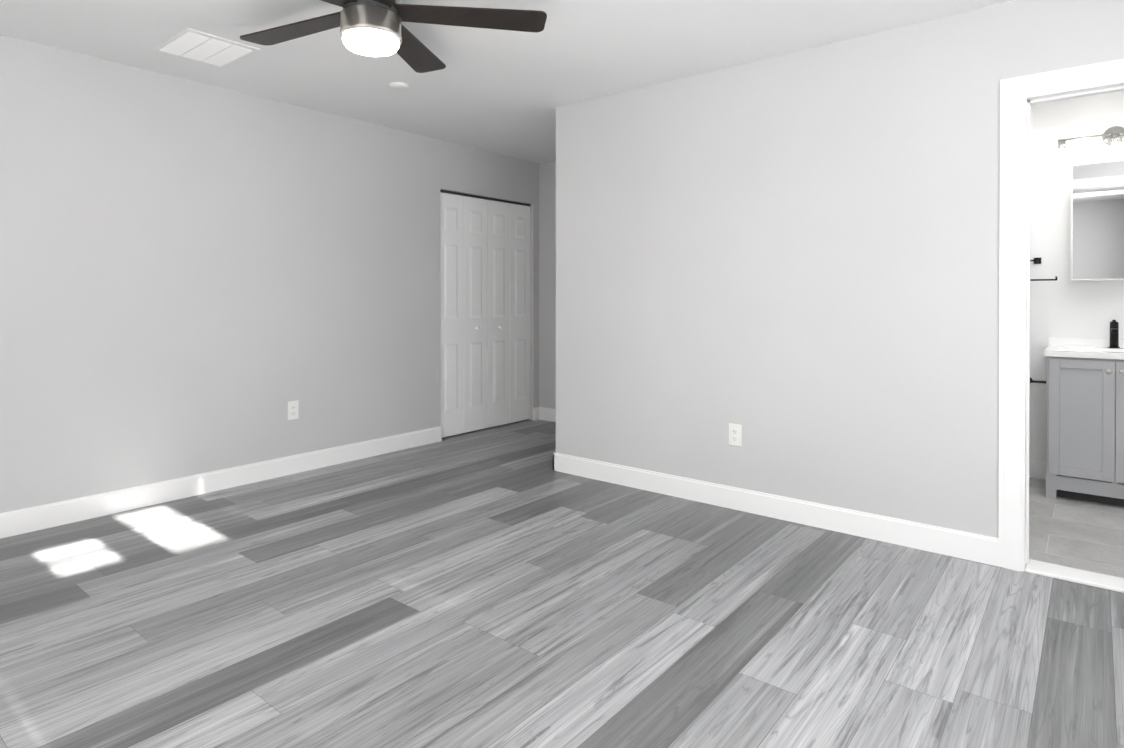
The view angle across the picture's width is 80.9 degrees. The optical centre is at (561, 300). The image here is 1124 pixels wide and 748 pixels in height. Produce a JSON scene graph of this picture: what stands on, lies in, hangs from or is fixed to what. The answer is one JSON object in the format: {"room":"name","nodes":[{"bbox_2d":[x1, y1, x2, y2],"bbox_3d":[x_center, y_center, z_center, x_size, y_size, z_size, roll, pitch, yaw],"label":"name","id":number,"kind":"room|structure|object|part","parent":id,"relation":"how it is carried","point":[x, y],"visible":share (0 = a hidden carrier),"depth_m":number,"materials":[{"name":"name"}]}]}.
{"room":"empty bedroom","nodes":[
{"label":"empty bedroom","id":0,"kind":"room"},
{"bbox_2d":[0,35,538,512],"bbox_3d":[-2.070,-0.073,4.115,0.120,2.445,5.970,0,0,39],"label":"wall","id":1,"kind":"structure","parent":0,"point":[198,277],"depth_m":3.92,"materials":[{"name":"grey paint"}]},
{"bbox_2d":[0,426,441,538],"bbox_3d":[-2.392,1.093,3.618,0.014,0.120,4.480,0,0,39],"label":"baseboard","id":2,"kind":"structure","parent":1,"relation":"attached to","point":[21,521],"depth_m":3.88,"materials":[{"name":"white wood"}]},
{"bbox_2d":[288,400,298,419],"bbox_3d":[-1.782,0.728,4.372,0.009,0.122,0.076,0,0,39],"label":"outlet","id":3,"kind":"object","parent":1,"relation":"attached to","point":[293,409],"visible":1,"depth_m":4.37,"materials":[{"name":"white plastic"}]},
{"bbox_2d":[440,190,530,437],"bbox_3d":[-0.654,0.108,5.821,0.074,2.035,1.136,0,0,39],"label":"bifold closet door","id":4,"kind":"structure","parent":1,"relation":"in","point":[484,312],"depth_m":5.78,"materials":[{"name":"white wood"}]},
{"bbox_2d":[0,0,1015,162],"bbox_3d":[-0.181,-1.338,2.889,6.090,0.100,6.450,0,0,39],"label":"ceiling","id":5,"kind":"structure","parent":0,"point":[504,92],"depth_m":3.38,"materials":[{"name":"white paint"}]},
{"bbox_2d":[155,28,259,66],"bbox_3d":[-1.815,-1.284,3.374,0.400,0.013,0.350,0,0,39],"label":"ceiling vent","id":6,"kind":"object","parent":5,"relation":"in","point":[202,46],"visible":0.98,"depth_m":3.35,"materials":[{"name":"white"}]},
{"bbox_2d":[240,0,546,72],"bbox_3d":[-0.800,-1.142,2.630,1.365,0.288,1.344,0,0,39],"label":"ceiling fan","id":7,"kind":"object","parent":5,"relation":"hanging from","point":[374,28],"visible":1,"depth_m":2.68,"materials":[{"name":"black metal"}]},
{"bbox_2d":[389,82,408,89],"bbox_3d":[-0.978,-1.284,3.957,0.114,0.021,0.114,0,0,39],"label":"smoke detector","id":8,"kind":"object","parent":5,"relation":"attached to","point":[398,85],"visible":1,"depth_m":3.93,"materials":[{"name":"white plastic"}]},
{"bbox_2d":[539,161,555,408],"bbox_3d":[0.325,-0.084,5.941,1.305,2.445,0.120,0,0,39],"label":"wall","id":9,"kind":"structure","parent":0,"point":[547,284],"depth_m":6.24,"materials":[{"name":"grey paint"}]},
{"bbox_2d":[533,407,555,421],"bbox_3d":[0.272,1.079,5.894,1.290,0.120,0.030,0,0,39],"label":"baseboard","id":10,"kind":"structure","parent":9,"relation":"attached to","point":[539,413],"depth_m":6.24,"materials":[{"name":"white wood"}]},
{"bbox_2d":[0,419,1123,747],"bbox_3d":[-0.181,1.207,2.904,6.090,0.100,6.450,0,0,39],"label":"floor","id":11,"kind":"structure","parent":0,"point":[502,587],"depth_m":2.37,"materials":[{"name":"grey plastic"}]},
{"bbox_2d":[1044,337,1123,506],"bbox_3d":[3.203,0.694,3.824,0.636,0.914,0.510,0,0,39],"label":"bathroom vanity","id":12,"kind":"object","parent":11,"relation":"on","point":[1084,419],"visible":1,"depth_m":3.74,"materials":[{"name":"grey paint"}]},
{"bbox_2d":[1108,320,1119,347],"bbox_3d":[3.304,0.202,3.945,0.054,0.168,0.200,0,0,39],"label":"faucet","id":13,"kind":"object","parent":12,"relation":"on","point":[1114,333],"visible":0.96,"depth_m":3.95,"materials":[{"name":"black metal"}]},
{"bbox_2d":[556,0,1123,537],"bbox_3d":[1.516,-0.068,3.265,3.915,2.445,0.120,0,0,39],"label":"wall","id":14,"kind":"structure","parent":0,"point":[788,264],"depth_m":3.38,"materials":[{"name":"grey paint"}]},
{"bbox_2d":[729,423,741,446],"bbox_3d":[0.955,0.742,3.641,0.076,0.122,0.009,0,0,39],"label":"outlet","id":15,"kind":"object","parent":14,"relation":"attached to","point":[735,434],"visible":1,"depth_m":3.63,"materials":[{"name":"white plastic"}]},
{"bbox_2d":[553,452,999,566],"bbox_3d":[0.924,1.092,3.666,2.527,0.120,0.014,0,0,39],"label":"baseboard","id":16,"kind":"structure","parent":14,"relation":"attached to","point":[980,548],"depth_m":3.41,"materials":[{"name":"white wood"}]},
{"bbox_2d":[998,59,1123,571],"bbox_3d":[2.312,0.102,2.622,0.946,2.113,0.163,0,0,39],"label":"door frame","id":17,"kind":"structure","parent":14,"relation":"attached to","point":[1015,92],"depth_m":2.83,"materials":[{"name":"white wood"}]},
{"bbox_3d":[2.312,0.139,2.622,0.798,2.039,0.128,0,0,39],"label":"bathroom door jamb","id":18,"kind":"part","parent":17,"relation":"part of","materials":[{"name":"white wood"}]},
{"bbox_2d":[1025,559,1123,592],"bbox_3d":[2.312,1.151,2.628,0.758,0.014,0.144,0,0,39],"label":"marble door sill","id":19,"kind":"object","parent":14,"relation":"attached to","point":[1094,579],"visible":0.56,"depth_m":2.74,"materials":[{"name":"white stone"}]},
{"bbox_2d":[1029,91,1123,460],"bbox_3d":[2.702,-0.076,4.634,3.795,2.445,0.120,0,0,39],"label":"wall","id":20,"kind":"structure","parent":0,"point":[1063,306],"depth_m":4.19,"materials":[{"name":"paint"}]},
{"bbox_2d":[1029,459,1045,479],"bbox_3d":[2.990,1.088,4.322,0.333,0.120,0.014,0,0,39],"label":"baseboard","id":21,"kind":"structure","parent":20,"relation":"attached to","point":[1037,469],"depth_m":4.24,"materials":[{"name":"white wood"}]},
{"bbox_2d":[1030,377,1045,383],"bbox_3d":[3.047,0.519,4.233,0.134,0.044,0.074,0,0,39],"label":"paper holder","id":22,"kind":"object","parent":20,"relation":"attached to","point":[1032,381],"visible":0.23,"depth_m":4.21,"materials":[{"name":"black metal"}]},
{"bbox_2d":[1030,258,1056,280],"bbox_3d":[3.051,-0.201,4.234,0.210,0.150,0.060,0,0,39],"label":"towel ring","id":23,"kind":"object","parent":20,"relation":"attached to","point":[1037,260],"visible":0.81,"depth_m":4.22,"materials":[{"name":"black metal"}]},
{"bbox_2d":[1049,126,1123,163],"bbox_3d":[3.321,-0.961,3.959,0.638,0.198,0.139,0,0,39],"label":"sconce","id":24,"kind":"object","parent":20,"relation":"attached to","point":[1113,137],"visible":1,"depth_m":4.01,"materials":[{"name":"silver metal"}]},
{"bbox_2d":[1071,159,1123,280],"bbox_3d":[3.331,-0.480,3.974,0.416,0.716,0.106,0,0,39],"label":"medicine cabinet mirror","id":25,"kind":"object","parent":20,"relation":"attached to","point":[1097,220],"visible":1,"depth_m":3.98,"materials":[{"name":"white mirror"}]}
]}

